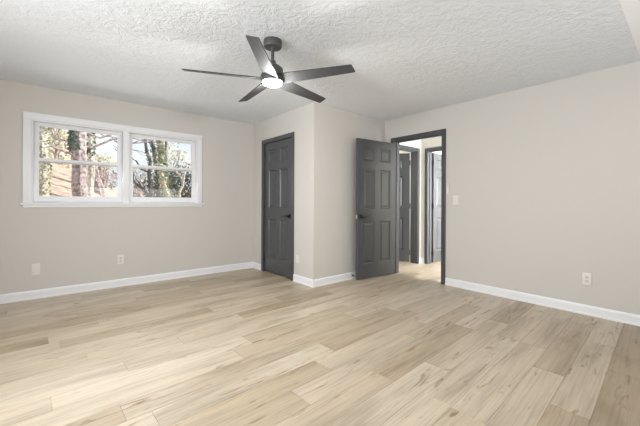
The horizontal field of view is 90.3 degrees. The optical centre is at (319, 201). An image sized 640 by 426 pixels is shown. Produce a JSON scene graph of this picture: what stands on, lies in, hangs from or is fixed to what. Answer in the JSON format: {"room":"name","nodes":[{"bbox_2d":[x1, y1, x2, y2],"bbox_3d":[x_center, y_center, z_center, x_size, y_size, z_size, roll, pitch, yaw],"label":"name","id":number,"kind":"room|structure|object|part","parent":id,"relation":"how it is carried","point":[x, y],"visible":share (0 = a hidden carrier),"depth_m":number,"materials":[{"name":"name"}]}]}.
{"room":"empty bedroom","nodes":[
{"label":"empty bedroom","id":0,"kind":"room"},
{"bbox_2d":[0,79,252,294],"bbox_3d":[-2.045,-0.105,4.752,5.476,2.440,0.120,0,0,-40],"label":"wall","id":1,"kind":"structure","parent":0,"point":[71,245],"depth_m":4.16,"materials":[{"name":"grey paint"}]},
{"bbox_2d":[31,263,39,274],"bbox_3d":[-3.255,0.771,3.644,0.074,0.130,0.007,0,0,-40],"label":"blank wall plate","id":2,"kind":"object","parent":1,"relation":"attached to","point":[35,268],"visible":1,"depth_m":3.64,"materials":[{"name":"white plastic"}]},
{"bbox_2d":[20,111,203,207],"bbox_3d":[-2.599,-0.474,4.253,2.038,1.080,0.160,0,0,-40],"label":"window","id":3,"kind":"structure","parent":1,"relation":"in","point":[36,198],"depth_m":3.99,"materials":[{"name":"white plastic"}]},
{"bbox_3d":[-3.305,-0.468,3.588,0.070,0.958,0.020,0,0,-40],"label":"casing","id":4,"kind":"part","parent":3,"relation":"part of","materials":[{"name":"white paint"}]},
{"bbox_3d":[-2.991,-0.697,3.978,0.882,0.464,0.024,0,0,-40],"label":"sash","id":5,"kind":"part","parent":3,"relation":"part of","materials":[{"name":"white plastic"}]},
{"bbox_3d":[-2.973,-0.257,3.954,0.882,0.508,0.026,0,0,-40],"label":"sash","id":6,"kind":"part","parent":3,"relation":"part of","materials":[{"name":"white plastic"}]},
{"bbox_3d":[-2.582,0.025,4.231,2.038,0.020,0.100,0,0,-40],"label":"window stool","id":7,"kind":"part","parent":3,"relation":"part of","materials":[{"name":"white paint"}]},
{"bbox_3d":[-2.565,-0.979,4.215,2.004,0.070,0.020,0,0,-40],"label":"head casing","id":8,"kind":"part","parent":3,"relation":"part of","materials":[{"name":"white paint"}]},
{"bbox_3d":[-2.570,-0.465,4.217,0.070,0.958,0.014,0,0,-40],"label":"mullion casing","id":9,"kind":"part","parent":3,"relation":"part of","materials":[{"name":"white paint"}]},
{"bbox_2d":[129,134,195,201],"bbox_3d":[-2.255,-0.462,4.587,0.887,0.926,0.082,0,0,-40],"label":"window","id":10,"kind":"structure","parent":3,"relation":"attached to","point":[192,169],"depth_m":4.54,"materials":[{"name":"white plastic"}]},
{"bbox_3d":[-2.262,-0.693,4.596,0.887,0.464,0.024,0,0,-40],"label":"sash","id":11,"kind":"part","parent":10,"relation":"part of","materials":[{"name":"white plastic"}]},
{"bbox_3d":[-2.244,-0.253,4.573,0.887,0.508,0.026,0,0,-40],"label":"sash","id":12,"kind":"part","parent":10,"relation":"part of","materials":[{"name":"white plastic"}]},
{"bbox_3d":[-1.831,-0.461,4.840,0.070,0.958,0.020,0,0,-40],"label":"casing","id":13,"kind":"part","parent":3,"relation":"part of","materials":[{"name":"white paint"}]},
{"bbox_2d":[117,255,123,263],"bbox_3d":[-2.620,0.756,4.181,0.073,0.122,0.009,0,0,-40],"label":"wall outlet","id":14,"kind":"object","parent":1,"relation":"attached to","point":[120,258],"visible":1,"depth_m":4.18,"materials":[{"name":"white plastic"}]},
{"bbox_2d":[0,262,252,303],"bbox_3d":[-2.572,1.062,4.219,3.750,0.100,0.018,0,0,-40],"label":"baseboard","id":15,"kind":"structure","parent":1,"relation":"attached to","point":[64,290],"depth_m":4.12,"materials":[{"name":"white paint"}]},
{"bbox_2d":[253,102,384,279],"bbox_3d":[-0.047,-0.095,5.297,1.486,2.440,1.637,0,0,-40],"label":"wall","id":16,"kind":"structure","parent":0,"point":[325,136],"depth_m":4.45,"materials":[{"name":"grey paint"}]},
{"bbox_2d":[252,262,260,269],"bbox_3d":[-1.052,1.070,5.311,0.018,0.100,0.286,0,0,-40],"label":"baseboard","id":17,"kind":"structure","parent":16,"relation":"attached to","point":[255,265],"depth_m":5.30,"materials":[{"name":"white paint"}]},
{"bbox_2d":[264,138,290,277],"bbox_3d":[-0.633,0.085,4.883,0.135,2.030,0.784,0,0,-40],"label":"door","id":18,"kind":"structure","parent":16,"relation":"in","point":[277,155],"depth_m":4.86,"materials":[{"name":"grey paint"}]},
{"bbox_2d":[261,132,293,280],"bbox_3d":[-0.610,0.062,4.904,0.154,2.120,0.895,0,0,-40],"label":"door frame","id":19,"kind":"structure","parent":16,"relation":"attached to","point":[288,135],"depth_m":4.88,"materials":[{"name":"grey paint"}]},
{"bbox_3d":[-0.933,0.060,5.178,0.016,2.120,0.060,0,0,-40],"label":"casing","id":20,"kind":"part","parent":19,"relation":"part of","materials":[{"name":"grey paint"}]},
{"bbox_3d":[-0.658,-0.968,4.859,0.016,0.060,0.774,0,0,-40],"label":"head casing","id":21,"kind":"part","parent":19,"relation":"part of","materials":[{"name":"grey paint"}]},
{"bbox_3d":[-0.393,0.063,4.541,0.016,2.120,0.060,0,0,-40],"label":"casing","id":22,"kind":"part","parent":19,"relation":"part of","materials":[{"name":"grey paint"}]},
{"bbox_2d":[293,274,313,287],"bbox_3d":[-0.231,1.074,4.345,0.018,0.100,0.452,0,0,-40],"label":"baseboard","id":23,"kind":"structure","parent":16,"relation":"attached to","point":[296,278],"depth_m":4.33,"materials":[{"name":"white paint"}]},
{"bbox_2d":[314,272,354,287],"bbox_3d":[0.483,1.077,4.666,1.486,0.100,0.018,0,0,-40],"label":"baseboard","id":24,"kind":"structure","parent":16,"relation":"attached to","point":[347,276],"depth_m":4.41,"materials":[{"name":"white paint"}]},
{"bbox_2d":[0,261,639,425],"bbox_3d":[1.142,1.132,3.592,8.800,0.002,5.990,0,0,-40],"label":"floor","id":25,"kind":"structure","parent":0,"point":[249,346],"depth_m":2.32,"materials":[{"name":"brown wood"}]},
{"bbox_2d":[0,0,639,124],"bbox_3d":[0.632,-1.387,4.192,8.820,0.150,7.620,0,0,-40],"label":"ceiling","id":26,"kind":"structure","parent":0,"point":[407,57],"depth_m":2.72,"materials":[{"name":"white paint"}]},
{"bbox_2d":[182,35,354,102],"bbox_3d":[-0.403,-1.132,2.640,1.302,0.370,1.283,0,0,-40],"label":"ceiling fan","id":27,"kind":"object","parent":26,"relation":"hanging from","point":[272,75],"visible":1,"depth_m":2.52,"materials":[{"name":"grey metal"}]},
{"bbox_3d":[-0.753,-1.001,2.494,0.604,0.007,0.128,0,15,-16],"label":"blade","id":28,"kind":"part","parent":27,"relation":"part of","materials":[{"name":"grey metal"}]},
{"bbox_3d":[-0.601,-1.000,2.915,0.128,0.007,0.604,-18,10,-33],"label":"blade","id":29,"kind":"part","parent":27,"relation":"part of","materials":[{"name":"grey metal"}]},
{"bbox_3d":[-0.400,-0.999,2.220,0.128,0.007,0.604,15,0,2],"label":"blade","id":30,"kind":"part","parent":27,"relation":"part of","materials":[{"name":"grey metal"}]},
{"bbox_3d":[-0.155,-0.998,2.900,0.128,0.007,0.604,-18,-11,36],"label":"blade","id":31,"kind":"part","parent":27,"relation":"part of","materials":[{"name":"grey metal"}]},
{"bbox_3d":[-0.031,-0.997,2.471,0.604,0.007,0.128,0,-15,20],"label":"blade","id":32,"kind":"part","parent":27,"relation":"part of","materials":[{"name":"grey metal"}]},
{"bbox_2d":[399,139,420,257],"bbox_3d":[1.455,-0.088,5.644,1.014,2.440,0.120,0,0,-40],"label":"wall","id":33,"kind":"structure","parent":0,"point":[416,143],"depth_m":5.90,"materials":[{"name":"white paint"}]},
{"bbox_2d":[399,153,410,261],"bbox_3d":[1.317,0.102,6.058,0.774,2.030,0.137,0,0,14],"label":"door","id":34,"kind":"structure","parent":33,"relation":"in","point":[404,158],"depth_m":5.97,"materials":[{"name":"grey paint"}]},
{"bbox_2d":[399,144,419,263],"bbox_3d":[1.448,0.072,5.639,0.890,2.120,0.154,0,0,-40],"label":"door frame","id":35,"kind":"structure","parent":33,"relation":"attached to","point":[415,152],"depth_m":5.87,"materials":[{"name":"grey paint"}]},
{"bbox_3d":[1.498,-0.958,5.587,0.769,0.060,0.016,0,0,-40],"label":"head casing","id":36,"kind":"part","parent":35,"relation":"part of","materials":[{"name":"grey paint"}]},
{"bbox_3d":[1.720,0.073,5.960,0.060,2.120,0.016,0,0,-40],"label":"casing","id":37,"kind":"part","parent":35,"relation":"part of","materials":[{"name":"grey paint"}]},
{"bbox_3d":[1.809,0.074,5.856,0.060,2.120,0.016,0,0,-40],"label":"casing","id":38,"kind":"part","parent":35,"relation":"part of","materials":[{"name":"grey paint"}]},
{"bbox_2d":[399,136,441,260],"bbox_3d":[1.861,-0.086,6.042,0.120,2.440,6.200,0,0,-40],"label":"wall","id":39,"kind":"structure","parent":0,"point":[434,141],"depth_m":5.89,"materials":[{"name":"white paint"}]},
{"bbox_2d":[424,146,441,263],"bbox_3d":[2.270,0.076,5.560,0.154,2.120,0.895,0,0,-40],"label":"door frame","id":40,"kind":"structure","parent":39,"relation":"attached to","point":[428,151],"depth_m":5.83,"materials":[{"name":"grey paint"}]},
{"bbox_3d":[1.947,0.074,5.834,0.016,2.120,0.060,0,0,-40],"label":"casing","id":41,"kind":"part","parent":40,"relation":"part of","materials":[{"name":"grey paint"}]},
{"bbox_3d":[2.052,0.075,5.923,0.016,2.120,0.060,0,0,-40],"label":"casing","id":42,"kind":"part","parent":40,"relation":"part of","materials":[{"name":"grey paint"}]},
{"bbox_3d":[2.223,-0.954,5.516,0.016,0.060,0.774,0,0,-40],"label":"head casing","id":43,"kind":"part","parent":40,"relation":"part of","materials":[{"name":"grey paint"}]},
{"bbox_2d":[431,153,440,261],"bbox_3d":[2.375,0.108,6.148,0.788,2.030,0.135,0,0,-40],"label":"door","id":44,"kind":"structure","parent":39,"relation":"in","point":[436,158],"depth_m":5.96,"materials":[{"name":"white paint"}]},
{"bbox_2d":[385,61,639,314],"bbox_3d":[1.908,-0.086,4.236,0.120,2.440,5.786,0,0,-40],"label":"wall","id":45,"kind":"structure","parent":0,"point":[545,177],"depth_m":3.46,"materials":[{"name":"grey paint"}]},
{"bbox_2d":[355,138,395,279],"bbox_3d":[0.845,0.100,4.763,0.802,2.022,0.135,0,0,-34],"label":"door","id":46,"kind":"structure","parent":45,"relation":"in","point":[375,160],"depth_m":4.73,"materials":[{"name":"grey paint"}]},
{"bbox_2d":[391,129,445,284],"bbox_3d":[1.472,0.063,4.748,0.154,2.138,0.921,0,0,-40],"label":"door frame","id":47,"kind":"structure","parent":45,"relation":"attached to","point":[442,132],"depth_m":4.43,"materials":[{"name":"grey paint"}]},
{"bbox_3d":[1.246,0.062,5.121,0.016,2.138,0.060,0,0,-40],"label":"casing","id":48,"kind":"part","parent":47,"relation":"part of","materials":[{"name":"grey paint"}]},
{"bbox_3d":[1.425,-0.976,4.704,0.016,0.060,0.800,0,0,-40],"label":"head casing","id":49,"kind":"part","parent":47,"relation":"part of","materials":[{"name":"grey paint"}]},
{"bbox_3d":[1.698,0.064,4.375,0.016,2.138,0.060,0,0,-40],"label":"casing","id":50,"kind":"part","parent":47,"relation":"part of","materials":[{"name":"grey paint"}]},
{"bbox_2d":[446,183,449,193],"bbox_3d":[1.738,-0.177,4.325,0.023,0.148,0.044,0,0,-40],"label":"wall control","id":51,"kind":"object","parent":45,"relation":"attached to","point":[447,184],"visible":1,"depth_m":4.32,"materials":[{"name":"white plastic"}]},
{"bbox_2d":[453,195,458,204],"bbox_3d":[1.812,-0.024,4.247,0.009,0.124,0.076,0,0,-40],"label":"light switch","id":52,"kind":"object","parent":45,"relation":"attached to","point":[455,198],"visible":1,"depth_m":4.24,"materials":[{"name":"white plastic"}]},
{"bbox_2d":[445,278,639,325],"bbox_3d":[2.718,1.088,3.168,0.018,0.100,3.103,0,0,-40],"label":"baseboard","id":53,"kind":"structure","parent":45,"relation":"attached to","point":[618,316],"depth_m":3.42,"materials":[{"name":"white paint"}]},
{"bbox_2d":[582,272,591,285],"bbox_3d":[2.691,0.777,3.209,0.009,0.122,0.073,0,0,-40],"label":"wall outlet","id":54,"kind":"object","parent":45,"relation":"attached to","point":[586,277],"visible":1,"depth_m":3.21,"materials":[{"name":"white plastic"}]},
{"label":"outside","id":55,"kind":"structure","parent":0,"visible":0},
{"bbox_2d":[49,130,186,197],"bbox_3d":[-9.364,-3.021,20.308,40.000,7.101,33.000,0,0,-40],"label":"ground","id":56,"kind":"structure","parent":55,"point":[61,176],"depth_m":9.81,"materials":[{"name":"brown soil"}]},
{"bbox_2d":[39,127,52,195],"bbox_3d":[-5.648,-0.963,6.487,0.347,2.549,0.340,0,0,-40],"label":"tree","id":57,"kind":"object","parent":56,"relation":"on","point":[44,136],"visible":0.29,"depth_m":6.43,"materials":[{"name":"green plant"}]},
{"bbox_2d":[48,128,71,167],"bbox_3d":[-10.143,-2.471,12.414,1.358,3.198,2.449,0,0,-29],"label":"leafy tree","id":58,"kind":"object","parent":56,"relation":"on","point":[57,154],"visible":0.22,"depth_m":12.13,"materials":[{"name":"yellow plant"}]},
{"bbox_2d":[87,132,96,196],"bbox_3d":[-6.464,-1.448,8.936,0.343,3.180,0.322,0,0,-17],"label":"tree","id":59,"kind":"object","parent":56,"relation":"on","point":[91,139],"visible":0.35,"depth_m":8.90,"materials":[{"name":"green plant"}]},
{"bbox_2d":[87,160,106,196],"bbox_3d":[-6.910,-0.593,9.869,0.659,1.528,0.346,0,0,-40],"label":"leaning tree","id":60,"kind":"object","parent":56,"relation":"on","point":[99,188],"visible":0.36,"depth_m":9.79,"materials":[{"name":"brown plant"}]},
{"bbox_2d":[94,153,116,188],"bbox_3d":[-10.754,-1.552,15.785,1.096,1.803,1.500,0,0,-40],"label":"leafy shrub","id":61,"kind":"object","parent":56,"relation":"on","point":[102,175],"visible":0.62,"depth_m":15.62,"materials":[{"name":"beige plant"}]},
{"bbox_2d":[49,128,165,196],"bbox_3d":[-5.825,-1.222,7.664,3.851,3.072,0.787,0,0,-40],"label":"tree","id":62,"kind":"object","parent":56,"relation":"on","point":[76,141],"visible":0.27,"depth_m":7.56,"materials":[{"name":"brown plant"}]},
{"bbox_2d":[99,167,116,189],"bbox_3d":[-13.008,-1.406,19.148,1.568,1.716,2.427,0,0,-40],"label":"brush","id":63,"kind":"object","parent":56,"relation":"on","point":[107,175],"visible":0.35,"depth_m":19.13,"materials":[{"name":"grey plant"}]},
{"bbox_2d":[113,140,154,196],"bbox_3d":[-6.527,-1.018,11.046,1.547,3.088,0.402,0,0,-32],"label":"tree","id":64,"kind":"object","parent":56,"relation":"on","point":[150,189],"visible":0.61,"depth_m":11.20,"materials":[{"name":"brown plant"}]},
{"bbox_2d":[133,168,153,196],"bbox_3d":[-8.764,-0.812,15.492,1.503,2.017,1.577,0,0,1],"label":"brush","id":65,"kind":"object","parent":56,"relation":"on","point":[138,192],"visible":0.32,"depth_m":15.27,"materials":[{"name":"grey plant"}]},
{"bbox_2d":[148,139,162,196],"bbox_3d":[-5.589,-0.839,11.012,0.686,2.825,0.318,0,0,-40],"label":"tree","id":66,"kind":"object","parent":56,"relation":"on","point":[154,152],"visible":0.39,"depth_m":10.94,"materials":[{"name":"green plant"}]},
{"bbox_2d":[141,173,178,197],"bbox_3d":[-7.249,-0.581,14.546,1.594,1.638,1.086,0,0,-40],"label":"evergreen shrub","id":67,"kind":"object","parent":56,"relation":"on","point":[170,178],"visible":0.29,"depth_m":14.52,"materials":[{"name":"green plant"}]},
{"bbox_2d":[155,140,169,196],"bbox_3d":[-5.912,-0.927,12.041,0.612,2.929,0.527,0,0,-40],"label":"tree","id":68,"kind":"object","parent":56,"relation":"on","point":[160,150],"visible":0.37,"depth_m":11.91,"materials":[{"name":"green plant"}]},
{"bbox_2d":[154,163,172,197],"bbox_3d":[-4.709,-0.273,9.802,0.807,1.808,0.397,0,0,-40],"label":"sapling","id":69,"kind":"object","parent":56,"relation":"on","point":[162,178],"visible":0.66,"depth_m":9.68,"materials":[{"name":"green plant"}]},
{"bbox_2d":[164,141,167,181],"bbox_3d":[-6.111,-1.446,12.649,0.173,3.678,0.188,0,0,16],"label":"tree","id":70,"kind":"object","parent":56,"relation":"on","point":[165,141],"visible":0.24,"depth_m":12.62,"materials":[{"name":"green plant"}]},
{"bbox_2d":[146,142,190,176],"bbox_3d":[-9.332,-1.938,19.628,2.667,3.595,1.942,0,0,-40],"label":"leafy tree","id":71,"kind":"object","parent":56,"relation":"on","point":[168,146],"visible":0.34,"depth_m":19.61,"materials":[{"name":"green plant"}]},
{"bbox_2d":[166,162,187,197],"bbox_3d":[-4.315,-0.346,9.511,0.669,1.895,0.228,0,0,-17],"label":"sapling","id":72,"kind":"object","parent":56,"relation":"on","point":[186,166],"visible":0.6,"depth_m":9.56,"materials":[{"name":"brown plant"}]},
{"bbox_2d":[168,164,190,197],"bbox_3d":[-7.473,-0.929,17.921,2.588,2.492,1.884,0,0,-40],"label":"evergreen shrub","id":73,"kind":"object","parent":56,"relation":"on","point":[188,193],"visible":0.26,"depth_m":17.63,"materials":[{"name":"green plant"}]}
]}

